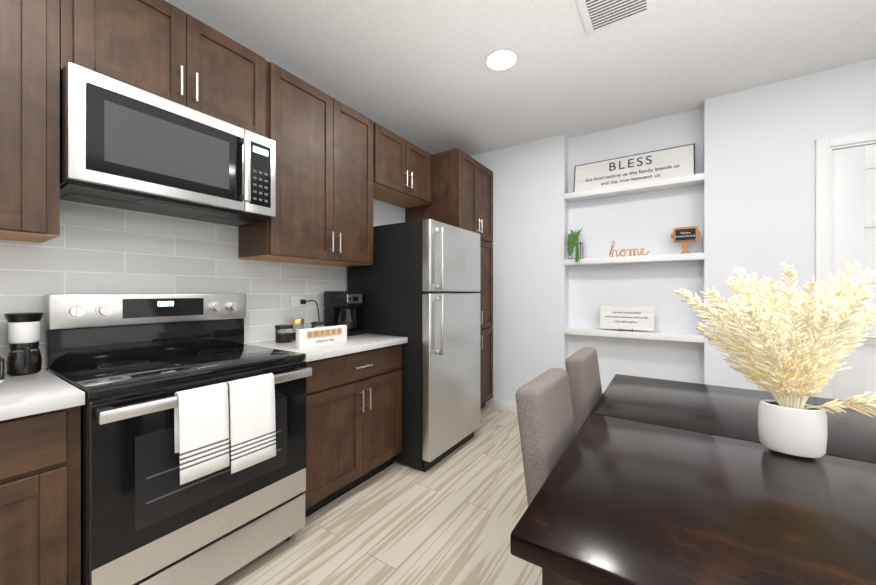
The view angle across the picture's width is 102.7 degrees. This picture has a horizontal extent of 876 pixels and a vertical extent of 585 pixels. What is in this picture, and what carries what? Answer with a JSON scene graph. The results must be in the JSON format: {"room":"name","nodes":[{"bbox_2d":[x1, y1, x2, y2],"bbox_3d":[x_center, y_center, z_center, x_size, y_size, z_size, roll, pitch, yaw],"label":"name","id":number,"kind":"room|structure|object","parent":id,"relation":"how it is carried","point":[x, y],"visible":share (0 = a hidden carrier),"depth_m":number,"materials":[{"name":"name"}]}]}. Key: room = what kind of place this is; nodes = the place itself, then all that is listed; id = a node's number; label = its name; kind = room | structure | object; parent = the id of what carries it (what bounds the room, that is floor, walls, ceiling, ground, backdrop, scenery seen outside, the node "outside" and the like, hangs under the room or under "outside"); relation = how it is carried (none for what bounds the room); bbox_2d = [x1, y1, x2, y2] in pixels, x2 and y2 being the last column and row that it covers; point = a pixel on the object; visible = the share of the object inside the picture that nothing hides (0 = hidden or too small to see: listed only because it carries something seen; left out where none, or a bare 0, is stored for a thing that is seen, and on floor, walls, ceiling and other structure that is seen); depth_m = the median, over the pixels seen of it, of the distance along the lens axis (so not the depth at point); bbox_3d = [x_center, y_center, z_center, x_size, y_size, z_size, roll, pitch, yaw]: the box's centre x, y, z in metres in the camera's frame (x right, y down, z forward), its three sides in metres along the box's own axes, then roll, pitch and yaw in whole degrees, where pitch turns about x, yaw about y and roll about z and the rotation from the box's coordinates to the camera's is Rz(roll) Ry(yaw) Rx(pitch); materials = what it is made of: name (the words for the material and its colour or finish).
{"room":"kitchen","nodes":[
{"label":"kitchen","id":0,"kind":"room"},
{"bbox_2d":[186,13,404,290],"bbox_3d":[-1.589,-0.137,1.704,0.200,2.725,6.150,0,0,33],"label":"wall","id":1,"kind":"structure","parent":0,"point":[384,213],"depth_m":3.18,"materials":[{"name":"paint"}]},
{"bbox_2d":[0,0,59,242],"bbox_3d":[-1.602,-0.742,1.167,0.364,1.075,0.430,0,0,33],"label":"upper cabinet","id":2,"kind":"object","parent":1,"relation":"attached to","point":[29,120],"visible":1,"depth_m":1.21,"materials":[{"name":"brown wood"}]},
{"bbox_2d":[60,0,266,137],"bbox_3d":[-1.266,-1.049,1.675,0.364,0.461,0.784,0,0,33],"label":"upper cabinet","id":3,"kind":"object","parent":1,"relation":"attached to","point":[166,50],"visible":0.67,"depth_m":1.54,"materials":[{"name":"brown wood"}]},
{"bbox_2d":[60,62,275,225],"bbox_3d":[-1.230,-0.602,1.652,0.449,0.425,0.780,0,0,33],"label":"over-the-range microwave","id":4,"kind":"object","parent":3,"relation":"attached to","point":[125,146],"visible":1,"depth_m":1.46,"materials":[{"name":"silver metal"}]},
{"bbox_2d":[0,199,343,372],"bbox_3d":[-1.919,-0.057,1.021,0.003,0.835,4.247,0,0,33],"label":"tile backsplash","id":5,"kind":"structure","parent":1,"relation":"attached to","point":[94,249],"depth_m":1.75,"materials":[{"name":"white tile"}]},
{"bbox_2d":[290,296,319,320],"bbox_3d":[-0.934,0.144,2.484,0.027,0.232,0.233,0,0,33],"label":"electrical outlet plate","id":6,"kind":"object","parent":5,"relation":"attached to","point":[299,301],"visible":0.94,"depth_m":2.44,"materials":[{"name":"white plastic"}]},
{"bbox_2d":[238,61,372,266],"bbox_3d":[-0.821,-0.743,2.348,0.364,1.075,0.822,0,0,33],"label":"upper cabinet","id":7,"kind":"object","parent":1,"relation":"attached to","point":[324,177],"visible":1,"depth_m":2.19,"materials":[{"name":"brown wood"}]},
{"bbox_2d":[373,122,431,207],"bbox_3d":[-0.383,-1.051,3.010,0.364,0.460,0.760,0,0,33],"label":"upper cabinet","id":8,"kind":"object","parent":1,"relation":"attached to","point":[402,172],"visible":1,"depth_m":2.90,"materials":[{"name":"brown wood"}]},
{"bbox_2d":[215,406,541,584],"bbox_3d":[0.441,1.276,0.482,4.935,0.100,6.350,0,0,33],"label":"floor","id":9,"kind":"structure","parent":0,"point":[453,517],"depth_m":1.81,"materials":[{"name":"beige wood"}]},
{"bbox_2d":[0,406,80,584],"bbox_3d":[-1.534,0.788,1.018,0.644,0.875,0.605,0,0,33],"label":"base cabinet","id":10,"kind":"object","parent":9,"relation":"on","point":[40,498],"visible":0.96,"depth_m":1.04,"materials":[{"name":"brown wood"}]},
{"bbox_2d":[45,294,311,584],"bbox_3d":[-1.099,0.616,1.566,0.720,1.218,0.780,0,0,33],"label":"range","id":11,"kind":"object","parent":9,"relation":"on","point":[193,440],"visible":1,"depth_m":1.39,"materials":[{"name":"black metal"}]},
{"bbox_2d":[304,344,401,517],"bbox_3d":[-0.704,0.787,2.272,0.644,0.875,0.822,0,0,33],"label":"base cabinet","id":12,"kind":"object","parent":9,"relation":"on","point":[353,420],"visible":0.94,"depth_m":2.06,"materials":[{"name":"brown wood"}]},
{"bbox_2d":[244,333,407,361],"bbox_3d":[-0.705,0.330,2.272,0.642,0.040,0.822,0,0,33],"label":"countertop","id":13,"kind":"structure","parent":12,"relation":"on","point":[360,343],"depth_m":2.09,"materials":[{"name":"stone"}]},
{"bbox_2d":[275,324,292,342],"bbox_3d":[-0.964,0.257,2.196,0.107,0.106,0.107,0,0,33],"label":"jar","id":14,"kind":"object","parent":13,"relation":"on","point":[283,333],"visible":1,"depth_m":2.15,"materials":[{"name":"clear glass"}]},
{"bbox_2d":[291,318,303,339],"bbox_3d":[-0.939,0.243,2.342,0.082,0.134,0.082,0,0,33],"label":"jar","id":15,"kind":"object","parent":13,"relation":"on","point":[297,323],"visible":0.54,"depth_m":2.31,"materials":[{"name":"clear glass"}]},
{"bbox_2d":[311,321,324,327],"bbox_3d":[-0.832,0.257,2.432,0.093,0.106,0.093,0,0,33],"label":"jar","id":16,"kind":"object","parent":13,"relation":"on","point":[314,324],"visible":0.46,"depth_m":2.40,"materials":[{"name":"clear glass"}]},
{"bbox_2d":[296,325,346,348],"bbox_3d":[-0.679,0.258,2.074,0.040,0.105,0.340,0,0,33],"label":"block","id":17,"kind":"object","parent":13,"relation":"on","point":[313,337],"visible":1,"depth_m":2.04,"materials":[{"name":"white wood"}]},
{"bbox_2d":[324,291,363,335],"bbox_3d":[-0.690,0.150,2.578,0.235,0.320,0.190,0,0,33],"label":"coffee maker","id":18,"kind":"object","parent":13,"relation":"on","point":[339,308],"visible":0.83,"depth_m":2.51,"materials":[{"name":"black plastic"}]},
{"bbox_2d":[348,219,479,471],"bbox_3d":[-0.153,0.364,2.859,0.862,1.720,0.754,0,0,33],"label":"refrigerator","id":19,"kind":"object","parent":9,"relation":"on","point":[417,282],"visible":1,"depth_m":2.50,"materials":[{"name":"silver metal"}]},
{"bbox_2d":[405,148,492,409],"bbox_3d":[0.149,-0.029,3.560,0.644,2.505,0.731,0,0,33],"label":"pantry cabinet","id":20,"kind":"object","parent":9,"relation":"on","point":[462,189],"visible":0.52,"depth_m":3.36,"materials":[{"name":"brown wood"}]},
{"bbox_2d":[515,368,575,505],"bbox_3d":[0.620,0.767,1.142,0.634,0.916,0.400,0,0,33],"label":"chair","id":21,"kind":"object","parent":9,"relation":"on","point":[545,418],"visible":0.21,"depth_m":1.14,"materials":[{"name":"grey fabric"}]},
{"bbox_2d":[565,347,601,433],"bbox_3d":[0.985,0.767,1.693,0.634,0.916,0.400,0,0,33],"label":"chair","id":22,"kind":"object","parent":9,"relation":"on","point":[582,367],"visible":0.1,"depth_m":1.68,"materials":[{"name":"grey fabric"}]},
{"bbox_2d":[510,374,875,584],"bbox_3d":[1.169,0.856,1.025,1.360,0.740,1.660,0,0,33],"label":"dining table","id":23,"kind":"object","parent":9,"relation":"on","point":[651,481],"visible":0.96,"depth_m":0.82,"materials":[{"name":"brown wood"}]},
{"bbox_2d":[674,260,875,457],"bbox_3d":[1.078,0.197,1.053,0.600,0.578,0.402,0,0,33],"label":"potted plant","id":24,"kind":"object","parent":23,"relation":"on","point":[792,347],"visible":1,"depth_m":1.02,"materials":[{"name":"beige plant"}]},
{"bbox_3d":[-2.394,0.789,-0.283,0.644,0.875,1.047,0,0,33],"label":"base cabinet","id":25,"kind":"object","parent":9,"relation":"on","visible":0},
{"bbox_2d":[0,368,84,420],"bbox_3d":[-2.026,0.331,0.276,0.642,0.040,2.385,0,0,33],"label":"countertop","id":26,"kind":"structure","parent":25,"relation":"on","point":[43,391],"depth_m":1.07,"materials":[{"name":"stone"}]},
{"bbox_2d":[0,356,4,379],"bbox_3d":[-1.627,0.274,1.230,0.095,0.073,0.126,0,0,33],"label":"wire caddy","id":27,"kind":"object","parent":26,"relation":"on","point":[2,376],"visible":1,"depth_m":1.25,"materials":[{"name":"black metal"}]},
{"bbox_2d":[4,312,43,375],"bbox_3d":[-1.581,0.195,1.340,0.145,0.232,0.100,0,0,33],"label":"coffee maker","id":28,"kind":"object","parent":26,"relation":"on","point":[24,356],"visible":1,"depth_m":1.31,"materials":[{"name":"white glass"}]},
{"bbox_2d":[165,0,875,155],"bbox_3d":[0.441,-1.549,0.480,4.935,0.100,6.350,0,0,33],"label":"ceiling","id":29,"kind":"structure","parent":0,"point":[422,74],"depth_m":2.21,"materials":[{"name":"paint"}]},
{"bbox_2d":[487,49,515,69],"bbox_3d":[0.408,-1.494,2.247,0.183,0.012,0.183,0,0,27],"label":"recessed light","id":30,"kind":"object","parent":29,"relation":"in","point":[501,59],"visible":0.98,"depth_m":2.22,"materials":[{"name":"white"}]},
{"bbox_2d":[576,0,655,35],"bbox_3d":[0.917,-1.493,1.802,0.340,0.013,0.340,0,0,33],"label":"ceiling vent","id":31,"kind":"object","parent":29,"relation":"in","point":[598,15],"visible":1,"depth_m":1.85,"materials":[{"name":"white metal"}]},
{"bbox_2d":[470,58,875,407],"bbox_3d":[2.068,-0.138,2.942,4.535,2.725,0.350,0,0,33],"label":"wall","id":32,"kind":"structure","parent":0,"point":[748,205],"depth_m":2.99,"materials":[{"name":"paint"}]},
{"bbox_2d":[494,399,516,412],"bbox_3d":[0.890,1.174,3.504,0.720,0.100,0.014,0,0,33],"label":"baseboard","id":33,"kind":"structure","parent":32,"relation":"attached to","point":[505,405],"depth_m":3.61,"materials":[{"name":"white wood"}]},
{"bbox_2d":[564,173,703,342],"bbox_3d":[1.669,0.045,3.072,1.053,1.952,0.151,0,0,33],"label":"shelves","id":34,"kind":"object","parent":32,"relation":"attached to","point":[669,183],"visible":0.69,"depth_m":2.98,"materials":[{"name":"white wood"}]},
{"bbox_2d":[567,227,582,261],"bbox_3d":[1.284,-0.442,3.275,0.117,0.331,0.173,0,0,33],"label":"potted plant","id":35,"kind":"object","parent":34,"relation":"on","point":[574,239],"visible":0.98,"depth_m":3.22,"materials":[{"name":"green plant"}]},
{"bbox_2d":[600,306,653,331],"bbox_3d":[1.654,0.232,3.081,0.420,0.213,0.080,0,0,33],"label":"sign","id":36,"kind":"object","parent":34,"relation":"on","point":[629,318],"visible":1,"depth_m":3.07,"materials":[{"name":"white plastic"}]},
{"bbox_2d":[609,241,649,256],"bbox_3d":[1.645,-0.384,3.019,0.310,0.144,0.008,0,0,33],"label":"home","id":37,"kind":"object","parent":34,"relation":"on","point":[630,254],"visible":1,"depth_m":3.03,"materials":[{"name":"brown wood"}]},
{"bbox_2d":[573,143,694,191],"bbox_3d":[1.687,-1.072,3.084,0.930,0.282,0.076,0,0,33],"label":"sign frame","id":38,"kind":"object","parent":34,"relation":"on","point":[677,161],"visible":1,"depth_m":3.04,"materials":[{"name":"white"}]},
{"bbox_2d":[671,226,700,253],"bbox_3d":[1.993,-0.419,2.822,0.198,0.215,0.076,0,0,33],"label":"sign","id":39,"kind":"object","parent":34,"relation":"on","point":[685,235],"visible":1,"depth_m":2.81,"materials":[{"name":"brown wood"}]},
{"bbox_2d":[815,130,875,398],"bbox_3d":[3.034,0.092,2.155,1.026,2.265,0.136,0,0,33],"label":"door frame","id":40,"kind":"structure","parent":32,"relation":"attached to","point":[824,147],"depth_m":2.36,"materials":[{"name":"white wood"}]},
{"bbox_2d":[832,144,875,402],"bbox_3d":[3.005,0.130,2.111,0.860,2.174,0.097,0,0,33],"label":"door","id":41,"kind":"structure","parent":32,"relation":"in","point":[853,204],"depth_m":2.30,"materials":[{"name":"white wood"}]}
]}

